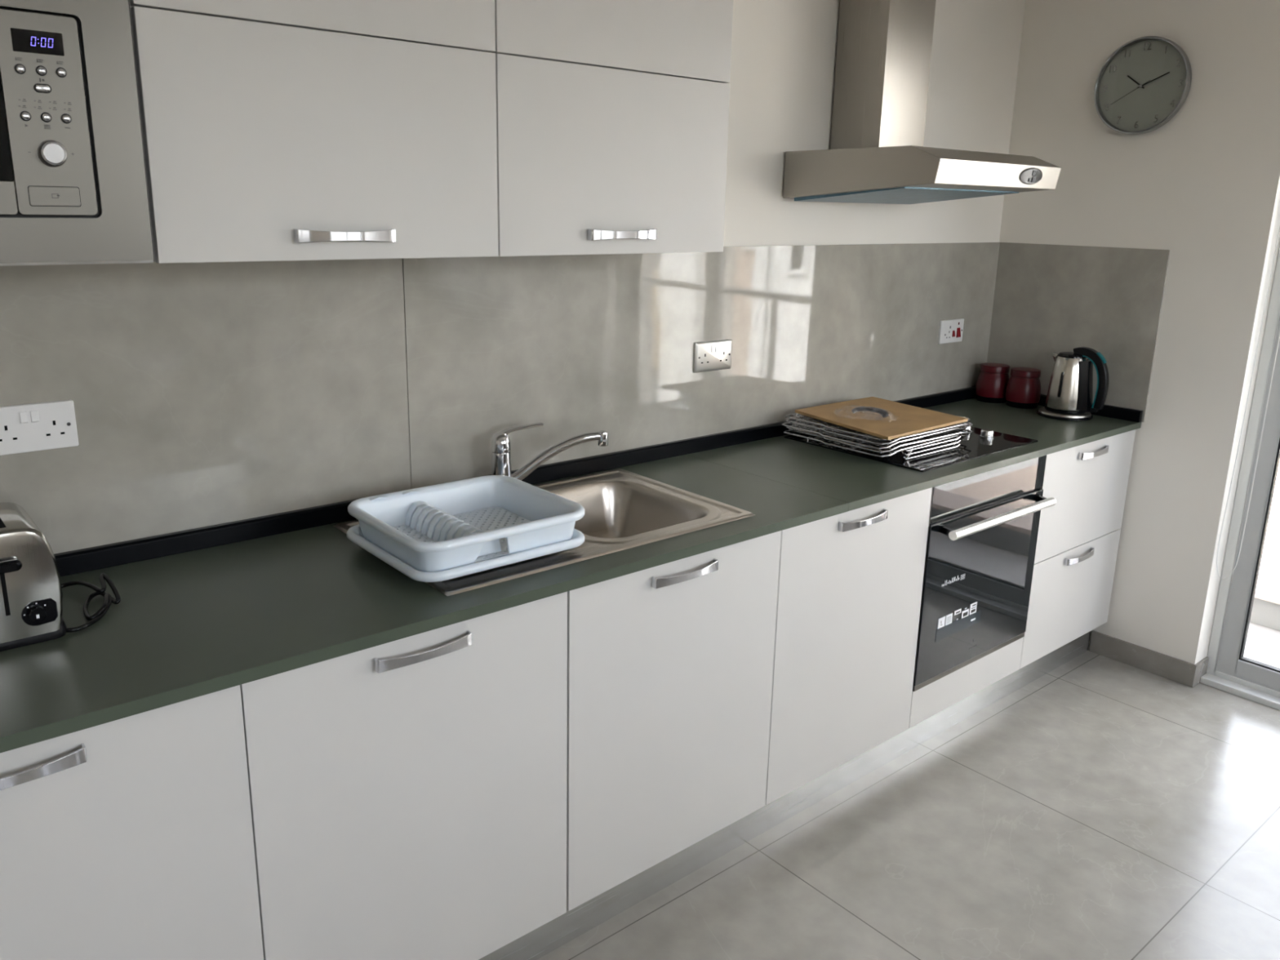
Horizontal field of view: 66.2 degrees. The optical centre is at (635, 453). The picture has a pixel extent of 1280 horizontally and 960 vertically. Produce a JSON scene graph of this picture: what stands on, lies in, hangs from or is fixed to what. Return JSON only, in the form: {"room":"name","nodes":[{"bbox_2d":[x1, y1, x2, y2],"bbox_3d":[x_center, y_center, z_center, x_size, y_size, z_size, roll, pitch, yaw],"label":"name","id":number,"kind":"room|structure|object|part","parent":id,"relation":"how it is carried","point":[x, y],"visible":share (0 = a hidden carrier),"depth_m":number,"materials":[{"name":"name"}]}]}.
{"room":"kitchen","nodes":[
{"label":"kitchen","id":0,"kind":"room"},
{"bbox_2d":[723,0,1025,246],"bbox_3d":[-1.093,-0.246,1.922,6.900,2.650,0.292,-11,18,-39],"label":"wall","id":1,"kind":"structure","parent":0,"point":[784,52],"depth_m":2.98,"materials":[{"name":"paint"}]},
{"bbox_2d":[0,260,153,266],"bbox_3d":[-1.085,-0.645,1.376,0.614,0.739,0.350,-11,18,-39],"label":"housing","id":2,"kind":"object","parent":1,"relation":"attached to","point":[132,261],"visible":0.14,"depth_m":1.48,"materials":[{"name":"laminate"}]},
{"bbox_2d":[0,258,410,554],"bbox_3d":[-1.278,-0.021,1.620,1.974,0.584,0.008,-11,18,-39],"label":"panel","id":3,"kind":"object","parent":1,"relation":"attached to","point":[208,393],"visible":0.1,"depth_m":1.95,"materials":[{"name":"tile"}]},
{"bbox_2d":[0,400,79,455],"bbox_3d":[-1.087,-0.045,1.766,0.146,0.086,0.012,-11,18,-39],"label":"double socket","id":4,"kind":"object","parent":3,"relation":"attached to","point":[41,426],"visible":1,"depth_m":1.77,"materials":[{"name":"white plastic"}]},
{"bbox_2d":[18,411,28,423],"bbox_3d":[-1.091,-0.064,1.752,0.012,0.021,0.004,-11,18,-39],"label":"switch","id":5,"kind":"object","parent":4,"relation":"attached to","point":[23,415],"depth_m":1.75,"materials":[{"name":"white plastic"}]},
{"bbox_2d":[30,409,39,422],"bbox_3d":[-1.078,-0.066,1.763,0.012,0.021,0.004,-11,18,-39],"label":"switch","id":6,"kind":"object","parent":4,"relation":"attached to","point":[34,414],"depth_m":1.76,"materials":[{"name":"white plastic"}]},
{"bbox_2d":[128,0,498,263],"bbox_3d":[-0.601,-0.731,1.754,0.622,0.739,0.376,-11,18,-39],"label":"upper cabinet","id":7,"kind":"object","parent":1,"relation":"attached to","point":[272,130],"visible":0.99,"depth_m":1.65,"materials":[{"name":"laminate"}]},
{"bbox_2d":[0,0,153,263],"bbox_3d":[-1.067,-0.475,1.392,0.597,0.392,0.358,-11,18,-39],"label":"microwave","id":8,"kind":"object","parent":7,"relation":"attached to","point":[73,187],"visible":1,"depth_m":1.40,"materials":[{"name":"grey metal"}]},
{"bbox_3d":[-0.986,-0.454,1.249,0.313,0.202,0.003,-11,18,-39],"label":"door glass","id":9,"kind":"part","parent":8,"relation":"part of","materials":[{"name":"black glass"}]},
{"bbox_3d":[-1.007,-0.443,1.246,0.353,0.270,0.018,-11,18,-39],"label":"microwave door","id":10,"kind":"part","parent":8,"relation":"part of","materials":[{"name":"grey metal"}]},
{"bbox_3d":[-0.832,-0.475,1.388,0.100,0.270,0.018,-11,18,-39],"label":"control panel","id":11,"kind":"part","parent":8,"relation":"part of","materials":[{"name":"grey metal"}]},
{"bbox_3d":[-1.080,-0.481,1.404,0.550,0.360,0.322,-11,18,-39],"label":"casing","id":12,"kind":"part","parent":8,"relation":"part of","materials":[{"name":"black plastic"}]},
{"bbox_3d":[-0.500,-0.882,1.596,0.620,0.365,0.019,-11,18,-39],"label":"door","id":13,"kind":"part","parent":7,"relation":"part of","materials":[{"name":"laminate"}]},
{"bbox_3d":[-0.498,-0.377,1.704,0.181,0.023,0.027,-11,18,-39],"label":"handle","id":14,"kind":"part","parent":7,"relation":"part of","materials":[{"name":"silver metal"}]},
{"bbox_2d":[491,0,733,256],"bbox_3d":[-0.125,-0.819,2.143,0.616,0.739,0.376,-11,18,-39],"label":"upper cabinet","id":15,"kind":"object","parent":1,"relation":"attached to","point":[612,116],"visible":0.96,"depth_m":2.03,"materials":[{"name":"laminate"}]},
{"bbox_3d":[-0.024,-0.970,1.984,0.615,0.365,0.019,-11,18,-39],"label":"door","id":16,"kind":"part","parent":15,"relation":"part of","materials":[{"name":"laminate"}]},
{"bbox_3d":[-0.022,-0.465,2.092,0.181,0.023,0.027,-11,18,-39],"label":"handle","id":17,"kind":"part","parent":15,"relation":"part of","materials":[{"name":"silver metal"}]},
{"bbox_2d":[402,242,999,488],"bbox_3d":[0.423,-0.337,3.008,2.460,0.584,0.008,-11,18,-39],"label":"panel","id":18,"kind":"object","parent":1,"relation":"attached to","point":[571,344],"visible":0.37,"depth_m":2.72,"materials":[{"name":"tile"}]},
{"bbox_2d":[693,338,731,373],"bbox_3d":[0.227,-0.281,2.839,0.146,0.086,0.013,-11,18,-39],"label":"double socket","id":19,"kind":"object","parent":18,"relation":"attached to","point":[713,355],"visible":1,"depth_m":2.83,"materials":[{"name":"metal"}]},
{"bbox_2d":[711,345,715,352],"bbox_3d":[0.224,-0.299,2.825,0.012,0.021,0.004,-11,18,-39],"label":"switch","id":20,"kind":"object","parent":19,"relation":"attached to","point":[713,347],"depth_m":2.82,"materials":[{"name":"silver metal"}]},
{"bbox_2d":[715,344,719,352],"bbox_3d":[0.237,-0.302,2.836,0.012,0.021,0.004,-11,18,-39],"label":"switch","id":21,"kind":"object","parent":19,"relation":"attached to","point":[717,346],"depth_m":2.83,"materials":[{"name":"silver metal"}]},
{"bbox_2d":[937,318,964,344],"bbox_3d":[1.161,-0.447,3.602,0.146,0.084,0.016,-11,18,-39],"label":"switch","id":22,"kind":"object","parent":18,"relation":"attached to","point":[949,331],"visible":1,"depth_m":3.60,"materials":[{"name":"white plastic"}]},
{"bbox_2d":[955,327,960,337],"bbox_3d":[1.194,-0.445,3.625,0.019,0.036,0.008,-11,18,-39],"label":"switch","id":23,"kind":"object","parent":22,"relation":"attached to","point":[957,329],"depth_m":3.62,"materials":[{"name":"red plastic"}]},
{"bbox_2d":[782,0,1061,204],"bbox_3d":[0.852,-1.246,2.772,0.618,1.050,0.528,-11,18,-39],"label":"hood","id":24,"kind":"object","parent":1,"relation":"attached to","point":[877,153],"visible":1,"depth_m":2.83,"materials":[{"name":"silver metal"}]},
{"bbox_3d":[0.813,-0.766,2.930,0.578,0.040,0.384,-11,18,-39],"label":"filter panel","id":25,"kind":"part","parent":24,"relation":"part of","materials":[{"name":"grey metal"}]},
{"bbox_3d":[1.123,-0.786,2.787,0.120,0.047,0.014,-11,18,-39],"label":"control plate","id":26,"kind":"part","parent":24,"relation":"part of","materials":[{"name":"silver metal"}]},
{"bbox_2d":[537,649,1279,959],"bbox_3d":[0.421,1.617,0.491,6.900,0.200,5.100,-11,18,-39],"label":"floor","id":27,"kind":"structure","parent":0,"point":[1102,807],"depth_m":2.50,"materials":[{"name":"tile"}]},
{"bbox_2d":[0,684,263,959],"bbox_3d":[-1.016,0.691,1.598,0.608,0.724,0.595,-11,18,-39],"label":"base cabinet","id":28,"kind":"object","parent":27,"relation":"on","point":[131,837],"visible":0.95,"depth_m":1.44,"materials":[{"name":"laminate"}]},
{"bbox_3d":[-0.830,0.430,1.306,0.181,0.023,0.027,-11,18,-39],"label":"handle","id":29,"kind":"part","parent":28,"relation":"part of","materials":[{"name":"silver metal"}]},
{"bbox_2d":[0,454,848,753],"bbox_3d":[-0.759,0.273,1.735,2.830,0.022,0.605,-11,18,-39],"label":"countertop","id":30,"kind":"structure","parent":28,"relation":"on","point":[184,626],"depth_m":1.72,"materials":[{"name":"green laminate"}]},
{"bbox_2d":[0,502,120,651],"bbox_3d":[-1.005,0.187,1.617,0.271,0.193,0.242,-11,18,-39],"label":"toaster","id":31,"kind":"object","parent":30,"relation":"on","point":[31,586],"visible":1,"depth_m":1.54,"materials":[{"name":"silver metal"}]},
{"bbox_3d":[-0.966,0.174,1.498,0.052,0.018,0.020,-11,18,-39],"label":"lever","id":32,"kind":"part","parent":31,"relation":"part of","materials":[{"name":"black plastic"}]},
{"bbox_3d":[-0.941,0.252,1.552,0.049,0.041,0.004,-11,18,-39],"label":"dial plate","id":33,"kind":"part","parent":31,"relation":"part of","materials":[{"name":"black plastic"}]},
{"bbox_3d":[-0.957,0.252,1.695,0.119,0.031,0.214,-11,18,-39],"label":"cord","id":34,"kind":"part","parent":31,"relation":"part of","materials":[{"name":"black rubber"}]},
{"bbox_2d":[53,386,976,576],"bbox_3d":[-0.331,0.070,2.446,4.434,0.040,0.019,-11,18,-39],"label":"trim","id":35,"kind":"structure","parent":30,"relation":"on","point":[79,561],"depth_m":2.13,"materials":[{"name":"black plastic"}]},
{"bbox_2d":[333,468,755,595],"bbox_3d":[-0.192,0.220,2.234,0.808,0.151,0.502,-11,18,-39],"label":"sink","id":36,"kind":"object","parent":30,"relation":"in","point":[624,509],"visible":0.49,"depth_m":2.41,"materials":[{"name":"silver metal"}]},
{"bbox_2d":[346,524,584,582],"bbox_3d":[-0.348,0.176,2.021,0.390,0.032,0.360,-11,18,-39],"label":"drip tray","id":37,"kind":"object","parent":36,"relation":"on","point":[353,535],"visible":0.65,"depth_m":1.88,"materials":[{"name":"plastic"}]},
{"bbox_2d":[347,475,584,572],"bbox_3d":[-0.343,0.139,2.005,0.392,0.072,0.354,-11,18,-39],"label":"dish rack","id":38,"kind":"object","parent":37,"relation":"on","point":[446,526],"visible":0.97,"depth_m":2.02,"materials":[{"name":"plastic"}]},
{"bbox_2d":[491,422,608,480],"bbox_3d":[-0.212,0.015,2.386,0.286,0.173,0.072,-2,15,-12],"label":"tap","id":39,"kind":"object","parent":30,"relation":"on","point":[500,442],"visible":0.79,"depth_m":2.35,"materials":[{"name":"silver metal"}]},
{"bbox_2d":[491,451,511,476],"bbox_3d":[-0.322,0.050,2.362,0.058,0.112,0.058,-11,18,-39],"label":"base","id":40,"kind":"object","parent":39,"relation":"on","point":[500,460],"depth_m":2.34,"materials":[{"name":"silver metal"}]},
{"bbox_3d":[-0.283,-0.052,2.359,0.129,0.034,0.023,-7,16,-29],"label":"lever","id":41,"kind":"part","parent":39,"relation":"part of","materials":[{"name":"silver metal"}]},
{"bbox_3d":[-0.200,0.017,2.373,0.243,0.139,0.027,-1,14,-9],"label":"spout","id":42,"kind":"part","parent":39,"relation":"part of","materials":[{"name":"silver metal"}]},
{"bbox_2d":[240,591,567,959],"bbox_3d":[-0.546,0.603,1.982,0.617,0.724,0.595,-11,18,-39],"label":"base cabinet","id":43,"kind":"object","parent":27,"relation":"on","point":[408,795],"visible":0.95,"depth_m":1.75,"materials":[{"name":"laminate"}]},
{"bbox_3d":[-0.359,0.343,1.690,0.181,0.023,0.027,-11,18,-39],"label":"handle","id":44,"kind":"part","parent":43,"relation":"part of","materials":[{"name":"silver metal"}]},
{"bbox_2d":[566,530,781,911],"bbox_3d":[-0.075,0.515,2.366,0.608,0.724,0.595,-11,18,-39],"label":"base cabinet","id":45,"kind":"object","parent":27,"relation":"on","point":[670,664],"visible":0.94,"depth_m":2.14,"materials":[{"name":"laminate"}]},
{"bbox_3d":[0.111,0.255,2.074,0.181,0.023,0.027,-11,18,-39],"label":"handle","id":46,"kind":"part","parent":45,"relation":"part of","materials":[{"name":"silver metal"}]},
{"bbox_2d":[478,631,1090,959],"bbox_3d":[0.047,0.976,2.315,4.273,0.134,0.012,-11,18,-39],"label":"plinth","id":47,"kind":"object","parent":27,"relation":"on","point":[553,935],"visible":0.54,"depth_m":2.53,"materials":[{"name":"white laminate"}]},
{"bbox_2d":[764,487,932,804],"bbox_3d":[0.389,0.429,2.745,0.601,0.724,0.595,-11,18,-39],"label":"base cabinet","id":48,"kind":"object","parent":27,"relation":"on","point":[850,584],"visible":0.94,"depth_m":2.52,"materials":[{"name":"laminate"}]},
{"bbox_3d":[0.575,0.168,2.452,0.181,0.023,0.027,-11,18,-39],"label":"handle","id":49,"kind":"part","parent":48,"relation":"part of","materials":[{"name":"silver metal"}]},
{"bbox_2d":[686,397,1141,511],"bbox_3d":[0.942,-0.044,3.123,1.604,0.022,0.605,-11,18,-39],"label":"countertop","id":50,"kind":"structure","parent":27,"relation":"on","point":[859,482],"depth_m":2.82,"materials":[{"name":"green laminate"}]},
{"bbox_2d":[784,423,1038,472],"bbox_3d":[0.862,-0.056,3.062,0.620,0.028,0.504,-11,18,-39],"label":"cooktop","id":51,"kind":"object","parent":50,"relation":"in","point":[981,442],"visible":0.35,"depth_m":2.94,"materials":[{"name":"black glass"}]},
{"bbox_2d":[782,413,973,457],"bbox_3d":[0.751,-0.077,3.017,0.488,0.076,0.394,-11,19,-40],"label":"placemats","id":52,"kind":"object","parent":51,"relation":"on","point":[788,430],"depth_m":2.89,"materials":[{"name":"metal"}]},
{"bbox_3d":[0.737,-0.084,3.014,0.461,0.014,0.371,-11,19,-39],"label":"wire oven shelf","id":53,"kind":"part","parent":52,"relation":"part of","materials":[{"name":"silver metal"}]},
{"bbox_3d":[0.749,-0.109,3.019,0.461,0.014,0.371,-11,19,-40],"label":"wire oven shelf","id":54,"kind":"part","parent":52,"relation":"part of","materials":[{"name":"silver metal"}]},
{"bbox_3d":[0.751,-0.096,3.013,0.461,0.014,0.371,-10,18,-38],"label":"wire oven shelf","id":55,"kind":"part","parent":52,"relation":"part of","materials":[{"name":"silver metal"}]},
{"bbox_3d":[0.754,-0.074,3.021,0.461,0.014,0.371,-10,18,-37],"label":"wire oven shelf","id":56,"kind":"part","parent":52,"relation":"part of","materials":[{"name":"silver metal"}]},
{"bbox_2d":[795,396,967,439],"bbox_3d":[0.736,-0.112,2.966,0.450,0.010,0.395,-11,18,-39],"label":"wooden board","id":57,"kind":"object","parent":52,"relation":"on","point":[903,420],"visible":0.99,"depth_m":2.93,"materials":[{"name":"brown wood"}]},
{"bbox_2d":[851,406,888,417],"bbox_3d":[0.703,-0.126,2.945,0.116,0.025,0.030,11,17,35],"label":"handle","id":58,"kind":"object","parent":57,"relation":"attached to","point":[884,414],"visible":1,"depth_m":2.94,"materials":[{"name":"silver metal"}]},
{"bbox_2d":[903,435,960,459],"bbox_3d":[0.868,-0.016,2.868,0.286,0.034,0.004,-10,18,-39],"label":"rack","id":59,"kind":"object","parent":51,"relation":"on","point":[912,449],"visible":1,"depth_m":2.86,"materials":[{"name":"metal"}]},
{"bbox_3d":[1.059,-0.079,3.158,0.043,0.022,0.043,-11,18,-39],"label":"knob","id":60,"kind":"part","parent":51,"relation":"part of","materials":[{"name":"silver metal"}]},
{"bbox_3d":[1.110,-0.063,3.099,0.043,0.022,0.043,-11,18,-39],"label":"knob","id":61,"kind":"part","parent":51,"relation":"part of","materials":[{"name":"silver metal"}]},
{"bbox_2d":[975,362,1009,403],"bbox_3d":[1.351,-0.267,3.707,0.120,0.140,0.120,-11,18,-39],"label":"canister","id":62,"kind":"object","parent":50,"relation":"on","point":[993,378],"visible":0.93,"depth_m":3.66,"materials":[{"name":"red ceramic"}]},
{"bbox_3d":[1.353,-0.321,3.694,0.104,0.028,0.104,-11,18,-39],"label":"lid","id":63,"kind":"part","parent":62,"relation":"part of","materials":[{"name":"red ceramic"}]},
{"bbox_2d":[1005,367,1040,408],"bbox_3d":[1.430,-0.242,3.616,0.120,0.140,0.120,-11,18,-39],"label":"canister","id":64,"kind":"object","parent":50,"relation":"on","point":[1023,390],"visible":1,"depth_m":3.57,"materials":[{"name":"red ceramic"}]},
{"bbox_3d":[1.431,-0.296,3.603,0.104,0.028,0.104,-11,18,-39],"label":"lid","id":65,"kind":"part","parent":64,"relation":"part of","materials":[{"name":"red ceramic"}]},
{"bbox_2d":[1036,407,1093,421],"bbox_3d":[1.516,-0.141,3.470,0.182,0.019,0.182,-11,18,-39],"label":"base","id":66,"kind":"object","parent":50,"relation":"on","point":[1042,411],"visible":0.59,"depth_m":3.40,"materials":[{"name":"silver metal"}]},
{"bbox_2d":[1044,346,1109,413],"bbox_3d":[1.541,-0.257,3.421,0.197,0.226,0.137,13,18,38],"label":"kettle","id":67,"kind":"object","parent":66,"relation":"on","point":[1070,388],"visible":1,"depth_m":3.39,"materials":[{"name":"silver metal"}]},
{"bbox_3d":[1.477,-0.334,3.459,0.026,0.035,0.031,13,18,38],"label":"spout","id":68,"kind":"part","parent":67,"relation":"part of","materials":[{"name":"silver metal"}]},
{"bbox_3d":[1.521,-0.344,3.418,0.093,0.014,0.093,13,18,38],"label":"lid","id":69,"kind":"part","parent":67,"relation":"part of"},
{"bbox_3d":[1.568,-0.250,3.400,0.076,0.177,0.033,13,18,38],"label":"handle trim","id":70,"kind":"part","parent":67,"relation":"part of","materials":[{"name":"plastic"}]},
{"bbox_3d":[1.570,-0.260,3.396,0.123,0.207,0.033,13,18,38],"label":"handle","id":71,"kind":"part","parent":67,"relation":"part of","materials":[{"name":"black plastic"}]},
{"bbox_2d":[1038,393,1142,422],"bbox_3d":[1.556,-0.185,3.603,0.019,0.040,0.584,-11,18,-39],"label":"upstand","id":72,"kind":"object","parent":50,"relation":"on","point":[1108,411],"depth_m":3.44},
{"bbox_2d":[908,636,1023,728],"bbox_3d":[0.845,0.341,3.135,0.609,0.722,0.568,-11,18,-39],"label":"panel","id":73,"kind":"object","parent":27,"relation":"on","point":[941,694],"visible":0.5,"depth_m":2.98,"materials":[{"name":"laminate"}]},
{"bbox_2d":[912,454,1056,691],"bbox_3d":[0.879,0.294,3.083,0.607,0.606,0.599,-11,18,-39],"label":"oven","id":74,"kind":"object","parent":73,"relation":"in","point":[983,528],"visible":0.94,"depth_m":2.88,"materials":[{"name":"black glass"}]},
{"bbox_3d":[0.790,0.382,2.727,0.001,0.605,0.019,-11,18,-39],"label":"trim","id":75,"kind":"part","parent":74,"relation":"part of","materials":[{"name":"silver metal"}]},
{"bbox_3d":[1.023,0.627,2.982,0.604,0.016,0.005,-11,18,-39],"label":"trim","id":76,"kind":"part","parent":74,"relation":"part of","materials":[{"name":"white laminate"}]},
{"bbox_3d":[1.020,0.387,2.931,0.600,0.504,0.014,-11,18,-39],"label":"frame","id":77,"kind":"part","parent":74,"relation":"part of","materials":[{"name":"silver metal"}]},
{"bbox_3d":[1.028,0.095,2.854,0.604,0.101,0.019,-11,18,-39],"label":"control panel","id":78,"kind":"part","parent":74,"relation":"part of","materials":[{"name":"silver metal"}]},
{"bbox_2d":[1019,429,1135,668],"bbox_3d":[1.323,0.255,3.507,0.612,0.724,0.595,-11,18,-39],"label":"drawer unit","id":79,"kind":"object","parent":27,"relation":"on","point":[1078,536],"visible":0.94,"depth_m":3.29,"materials":[{"name":"laminate"}]},
{"bbox_3d":[1.486,0.484,3.358,0.610,0.358,0.019,-11,18,-39],"label":"drawer","id":80,"kind":"part","parent":79,"relation":"part of","materials":[{"name":"laminate"}]},
{"bbox_3d":[1.499,0.348,3.301,0.181,0.023,0.027,-11,18,-39],"label":"handle","id":81,"kind":"part","parent":79,"relation":"part of","materials":[{"name":"silver metal"}]},
{"bbox_3d":[1.494,0.132,3.269,0.610,0.362,0.019,-11,18,-39],"label":"drawer","id":82,"kind":"part","parent":79,"relation":"part of","materials":[{"name":"laminate"}]},
{"bbox_3d":[1.506,-0.002,3.212,0.181,0.023,0.027,-11,18,-39],"label":"handle","id":83,"kind":"part","parent":79,"relation":"part of","materials":[{"name":"silver metal"}]},
{"bbox_2d":[999,0,1279,664],"bbox_3d":[3.052,-0.203,2.081,0.356,2.650,4.808,-11,18,-39],"label":"wall","id":84,"kind":"structure","parent":0,"point":[1202,186],"depth_m":3.28,"materials":[{"name":"paint"}]},
{"bbox_2d":[986,242,1170,422],"bbox_3d":[1.566,-0.452,3.554,0.008,0.584,0.620,-11,18,-39],"label":"panel","id":85,"kind":"object","parent":84,"relation":"attached to","point":[1048,299],"visible":0.76,"depth_m":3.49,"materials":[{"name":"tile"}]},
{"bbox_2d":[1093,35,1191,134],"bbox_3d":[1.667,-1.208,3.234,0.036,0.304,0.304,-11,18,-39],"label":"wall clock","id":86,"kind":"object","parent":84,"relation":"attached to","point":[1146,81],"visible":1,"depth_m":3.23,"materials":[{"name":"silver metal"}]},
{"bbox_2d":[1088,630,1208,687],"bbox_3d":[1.851,0.726,3.552,0.112,0.081,0.365,-11,18,-39],"label":"baseboard","id":87,"kind":"structure","parent":84,"relation":"attached to","point":[1175,669],"depth_m":3.50,"materials":[{"name":"tile"}]},
{"bbox_2d":[1200,672,1279,710],"bbox_3d":[2.515,0.928,2.926,0.165,0.022,1.496,-11,18,-39],"label":"trim","id":88,"kind":"structure","parent":84,"relation":"attached to","point":[1237,689],"depth_m":3.34,"materials":[{"name":"white metal"}]},
{"bbox_2d":[1206,245,1279,697],"bbox_3d":[2.543,-0.173,2.659,0.090,2.250,1.503,-11,18,-39],"label":"door","id":89,"kind":"structure","parent":84,"relation":"in","point":[1236,593],"depth_m":3.29,"materials":[{"name":"white metal"}]},
{"bbox_2d":[1216,227,1279,579],"bbox_3d":[2.004,-0.472,3.087,0.076,1.842,0.037,5,15,16],"label":"blind cord","id":90,"kind":"object","parent":84,"relation":"hanging from","point":[1279,228],"visible":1,"depth_m":3.18,"materials":[{"name":"white plastic"}]},
{"bbox_2d":[1243,622,1279,668],"bbox_3d":[3.257,1.079,3.005,0.750,0.220,5.400,-11,18,-39],"label":"floor","id":91,"kind":"structure","parent":0,"point":[1262,643],"depth_m":3.81,"materials":[{"name":"tile"}]},
{"bbox_2d":[1249,573,1279,631],"bbox_3d":[3.441,0.871,3.108,0.260,0.140,5.400,-11,18,-39],"label":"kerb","id":92,"kind":"object","parent":91,"relation":"on","point":[1265,611],"depth_m":3.98,"materials":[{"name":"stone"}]},
{"label":"outside","id":93,"kind":"structure","parent":0,"visible":0},
{"bbox_3d":[26.723,3.391,20.043,55.800,0.200,90.000,-11,18,-39],"label":"street","id":94,"kind":"object","parent":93,"visible":0},
{"bbox_2d":[1270,462,1279,514],"bbox_3d":[7.962,0.330,15.048,9.950,7.450,16.100,-11,18,-39],"label":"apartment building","id":95,"kind":"structure","parent":94,"relation":"on","point":[1275,507],"depth_m":9.51,"materials":[{"name":"white concrete"}]},
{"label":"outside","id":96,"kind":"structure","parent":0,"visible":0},
{"bbox_2d":[1261,512,1279,566],"bbox_3d":[3.039,0.646,6.210,3.050,0.180,7.000,-11,18,-39],"label":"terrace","id":97,"kind":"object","parent":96,"point":[1271,551],"visible":0.02,"depth_m":6.22,"materials":[{"name":"white"}]},
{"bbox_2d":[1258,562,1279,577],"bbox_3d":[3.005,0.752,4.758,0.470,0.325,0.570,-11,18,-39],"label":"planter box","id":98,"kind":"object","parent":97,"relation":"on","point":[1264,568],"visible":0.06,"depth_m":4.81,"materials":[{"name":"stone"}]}
]}

